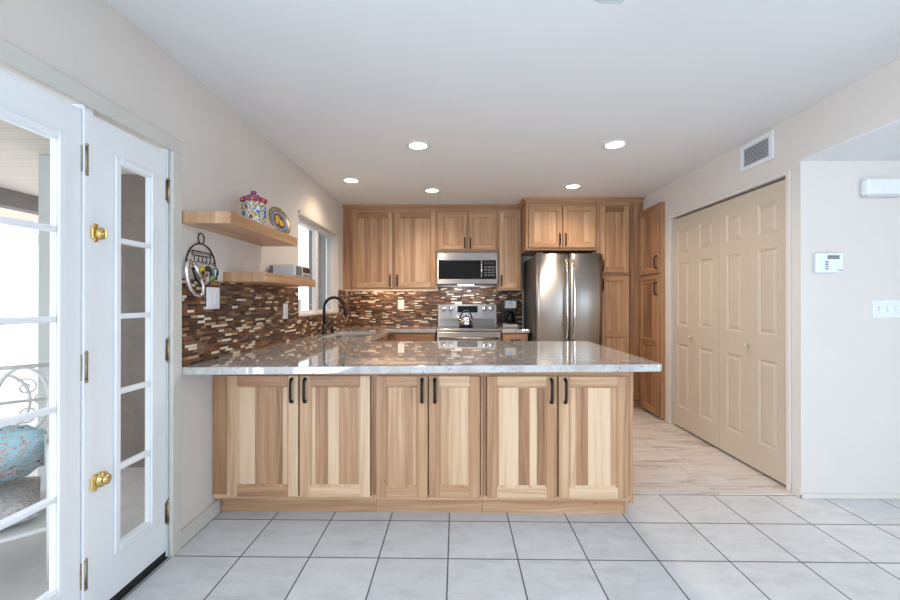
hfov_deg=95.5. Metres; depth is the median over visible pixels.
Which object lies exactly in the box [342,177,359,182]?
recessed light
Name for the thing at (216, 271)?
bunch
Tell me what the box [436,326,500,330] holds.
cooktop
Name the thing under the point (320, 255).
window
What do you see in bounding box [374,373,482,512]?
base cabinet
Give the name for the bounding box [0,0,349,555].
wall
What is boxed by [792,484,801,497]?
baseboard
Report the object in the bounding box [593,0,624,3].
smoke detector
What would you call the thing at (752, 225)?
door
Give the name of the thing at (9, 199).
trim
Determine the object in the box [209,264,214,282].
bunch
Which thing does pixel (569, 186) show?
recessed light
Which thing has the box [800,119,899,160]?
ceiling
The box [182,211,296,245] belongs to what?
floating shelf
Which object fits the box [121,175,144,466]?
wall
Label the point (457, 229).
upper cabinet
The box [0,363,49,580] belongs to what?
patio chair
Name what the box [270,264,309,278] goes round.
radio
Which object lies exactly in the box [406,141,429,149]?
recessed light
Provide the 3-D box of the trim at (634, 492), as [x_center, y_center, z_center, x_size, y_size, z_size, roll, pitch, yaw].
[1.623,1.254,2.654,1.213,0.006,0.035,0,0,1]
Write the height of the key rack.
0.177 m
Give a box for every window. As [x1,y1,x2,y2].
[0,207,37,375]
[298,217,338,316]
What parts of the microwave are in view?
door glass, control panel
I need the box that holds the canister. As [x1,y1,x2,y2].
[239,191,266,224]
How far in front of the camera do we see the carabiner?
2.13 m
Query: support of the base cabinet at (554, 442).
on the floor at (664, 547)
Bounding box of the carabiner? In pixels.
[184,259,204,297]
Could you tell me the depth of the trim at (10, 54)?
2.00 m
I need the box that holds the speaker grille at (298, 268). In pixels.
[296,266,301,275]
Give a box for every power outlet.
[283,303,287,318]
[398,300,403,308]
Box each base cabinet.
[213,374,375,511]
[341,334,388,340]
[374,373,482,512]
[389,331,436,340]
[482,372,632,513]
[501,332,527,340]
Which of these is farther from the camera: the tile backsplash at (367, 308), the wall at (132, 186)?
the tile backsplash at (367, 308)
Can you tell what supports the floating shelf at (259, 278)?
attached to the wall at (225, 159)
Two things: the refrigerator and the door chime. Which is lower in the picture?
the refrigerator
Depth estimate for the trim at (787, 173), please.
2.69 m
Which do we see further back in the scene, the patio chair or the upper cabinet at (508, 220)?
the upper cabinet at (508, 220)
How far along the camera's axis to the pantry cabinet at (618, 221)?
4.75 m
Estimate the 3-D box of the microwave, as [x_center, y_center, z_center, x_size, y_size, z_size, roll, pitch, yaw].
[0.216,-0.396,5.220,0.745,0.415,0.438,0,0,1]
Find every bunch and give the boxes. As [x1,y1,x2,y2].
[200,262,207,284]
[205,263,211,282]
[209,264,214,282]
[213,264,218,279]
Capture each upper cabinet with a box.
[343,209,437,289]
[437,209,496,250]
[495,209,520,290]
[521,202,595,255]
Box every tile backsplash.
[182,278,349,366]
[350,287,521,325]
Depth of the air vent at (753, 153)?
2.96 m
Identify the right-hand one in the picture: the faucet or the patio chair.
the faucet
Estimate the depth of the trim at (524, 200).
4.74 m
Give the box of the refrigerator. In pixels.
[524,252,601,344]
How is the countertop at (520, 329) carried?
on the base cabinet at (504, 336)
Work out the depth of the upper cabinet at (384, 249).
5.12 m
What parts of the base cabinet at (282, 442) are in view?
door, handle, handle, door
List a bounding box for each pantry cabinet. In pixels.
[599,202,642,406]
[639,202,664,417]
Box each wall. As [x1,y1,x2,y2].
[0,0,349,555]
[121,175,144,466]
[350,256,533,326]
[643,58,899,493]
[820,161,899,493]
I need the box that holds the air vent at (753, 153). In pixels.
[740,130,773,172]
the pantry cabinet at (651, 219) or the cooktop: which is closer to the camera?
the pantry cabinet at (651, 219)
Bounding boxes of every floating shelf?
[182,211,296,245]
[223,272,315,286]
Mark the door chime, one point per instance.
(870, 187)
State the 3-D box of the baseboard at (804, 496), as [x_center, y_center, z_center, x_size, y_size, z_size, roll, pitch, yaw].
[3.071,1.241,2.581,1.709,0.030,0.012,0,0,1]
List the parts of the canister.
lid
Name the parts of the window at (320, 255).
sill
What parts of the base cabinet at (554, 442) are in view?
door, handle, handle, door, end panel, panel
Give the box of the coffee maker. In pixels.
[501,300,517,327]
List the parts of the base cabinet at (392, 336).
drawer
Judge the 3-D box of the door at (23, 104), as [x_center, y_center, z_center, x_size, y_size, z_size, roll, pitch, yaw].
[-1.396,0.264,1.090,0.040,1.966,0.953,0,0,1]
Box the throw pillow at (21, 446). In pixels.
[0,425,44,482]
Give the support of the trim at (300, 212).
attached to the wall at (225, 159)
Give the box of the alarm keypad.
[814,253,842,272]
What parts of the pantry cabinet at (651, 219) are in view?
door, door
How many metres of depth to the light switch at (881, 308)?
2.59 m
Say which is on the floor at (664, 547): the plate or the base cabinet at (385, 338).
the base cabinet at (385, 338)
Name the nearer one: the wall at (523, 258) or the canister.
the canister
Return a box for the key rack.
[185,233,215,266]
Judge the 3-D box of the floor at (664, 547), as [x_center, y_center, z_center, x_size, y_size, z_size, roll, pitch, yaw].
[1.266,1.303,1.119,5.330,0.100,8.670,0,0,1]
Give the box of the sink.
[333,335,368,337]
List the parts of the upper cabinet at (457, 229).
door, door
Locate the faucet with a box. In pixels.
[321,296,347,333]
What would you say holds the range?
on the floor at (664, 547)
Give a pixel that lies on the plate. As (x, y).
(279, 220)
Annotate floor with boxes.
[0,369,144,599]
[122,407,899,599]
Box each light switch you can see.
[206,287,219,308]
[873,300,899,317]
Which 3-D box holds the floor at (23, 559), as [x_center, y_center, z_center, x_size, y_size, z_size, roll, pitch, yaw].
[-7.720,1.367,3.072,12.500,0.100,18.000,0,0,1]
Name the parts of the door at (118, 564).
knob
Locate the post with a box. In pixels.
[38,155,49,489]
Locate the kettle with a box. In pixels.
[456,310,472,326]
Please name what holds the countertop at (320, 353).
on the base cabinet at (282, 442)
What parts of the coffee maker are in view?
panel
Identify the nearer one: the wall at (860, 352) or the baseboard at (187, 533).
the baseboard at (187, 533)
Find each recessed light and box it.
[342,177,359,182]
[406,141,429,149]
[424,188,439,192]
[564,184,581,188]
[602,140,627,148]
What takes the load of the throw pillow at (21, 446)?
on the seat cushion at (16, 495)
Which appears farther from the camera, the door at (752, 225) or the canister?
the door at (752, 225)
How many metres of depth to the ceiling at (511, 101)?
2.21 m
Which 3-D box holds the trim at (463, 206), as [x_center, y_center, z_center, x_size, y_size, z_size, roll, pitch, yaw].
[-0.224,-1.162,5.265,2.227,0.049,0.360,0,0,1]
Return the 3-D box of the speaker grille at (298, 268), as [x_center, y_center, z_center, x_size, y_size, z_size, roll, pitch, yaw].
[-1.143,-0.220,3.097,0.004,0.065,0.100,0,0,1]
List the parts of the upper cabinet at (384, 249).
door, door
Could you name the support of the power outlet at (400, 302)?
attached to the tile backsplash at (367, 308)
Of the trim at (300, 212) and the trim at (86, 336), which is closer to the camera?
the trim at (86, 336)
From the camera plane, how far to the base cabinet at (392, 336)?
4.85 m
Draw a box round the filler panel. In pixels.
[587,202,598,253]
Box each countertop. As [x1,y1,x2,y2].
[182,326,661,374]
[497,326,529,332]
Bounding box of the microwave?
[437,251,497,284]
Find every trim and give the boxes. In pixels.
[0,37,181,556]
[0,187,37,214]
[72,104,92,599]
[117,557,167,599]
[160,149,168,556]
[298,210,339,235]
[343,204,520,208]
[519,197,644,208]
[633,491,794,494]
[668,169,790,491]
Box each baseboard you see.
[181,499,219,547]
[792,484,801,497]
[800,494,899,498]
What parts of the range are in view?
oven door, handle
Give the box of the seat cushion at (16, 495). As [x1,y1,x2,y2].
[0,476,40,528]
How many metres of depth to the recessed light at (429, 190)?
4.43 m
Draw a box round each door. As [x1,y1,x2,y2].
[0,67,88,599]
[90,115,169,599]
[673,204,719,447]
[719,179,785,484]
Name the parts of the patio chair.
seat, panel, frame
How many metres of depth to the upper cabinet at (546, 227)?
4.76 m
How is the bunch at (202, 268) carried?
hanging from the key rack
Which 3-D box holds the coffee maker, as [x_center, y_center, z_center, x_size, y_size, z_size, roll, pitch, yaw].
[0.756,0.173,5.209,0.190,0.350,0.287,0,0,1]
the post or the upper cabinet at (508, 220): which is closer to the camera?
the post
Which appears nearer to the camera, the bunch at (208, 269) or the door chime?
the bunch at (208, 269)
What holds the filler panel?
on the floor at (664, 547)
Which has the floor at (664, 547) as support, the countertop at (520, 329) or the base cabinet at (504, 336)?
the base cabinet at (504, 336)
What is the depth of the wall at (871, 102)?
2.60 m
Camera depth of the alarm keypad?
2.57 m
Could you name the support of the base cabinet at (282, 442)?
on the floor at (664, 547)
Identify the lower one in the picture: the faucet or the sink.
the sink
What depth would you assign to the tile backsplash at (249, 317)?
2.67 m
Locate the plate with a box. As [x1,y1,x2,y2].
[269,206,290,233]
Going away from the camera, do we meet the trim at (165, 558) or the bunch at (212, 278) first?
the trim at (165, 558)
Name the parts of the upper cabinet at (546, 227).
door, door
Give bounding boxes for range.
[436,304,500,340]
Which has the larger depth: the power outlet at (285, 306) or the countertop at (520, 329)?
the countertop at (520, 329)
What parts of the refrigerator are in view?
door, handle, handle, door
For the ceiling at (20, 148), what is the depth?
2.85 m
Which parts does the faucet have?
spout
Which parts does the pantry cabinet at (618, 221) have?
door, door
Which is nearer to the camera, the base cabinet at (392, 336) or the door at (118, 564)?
the door at (118, 564)
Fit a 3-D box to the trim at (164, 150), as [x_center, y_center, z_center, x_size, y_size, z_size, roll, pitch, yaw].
[-1.425,0.257,2.003,0.090,1.995,0.011,0,0,1]
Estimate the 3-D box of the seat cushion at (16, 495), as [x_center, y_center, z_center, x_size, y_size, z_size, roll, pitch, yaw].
[-2.304,1.000,1.913,0.545,0.128,0.508,0,0,-44]
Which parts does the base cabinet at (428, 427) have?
door, handle, handle, door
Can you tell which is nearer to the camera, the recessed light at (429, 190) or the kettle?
the recessed light at (429, 190)
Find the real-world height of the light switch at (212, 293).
0.125 m
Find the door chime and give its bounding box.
[861,178,899,197]
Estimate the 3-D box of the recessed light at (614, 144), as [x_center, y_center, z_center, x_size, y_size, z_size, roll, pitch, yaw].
[1.262,-1.187,3.129,0.180,0.010,0.180,0,0,1]
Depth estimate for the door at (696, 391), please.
3.72 m
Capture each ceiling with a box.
[0,119,137,195]
[106,0,899,204]
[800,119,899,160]

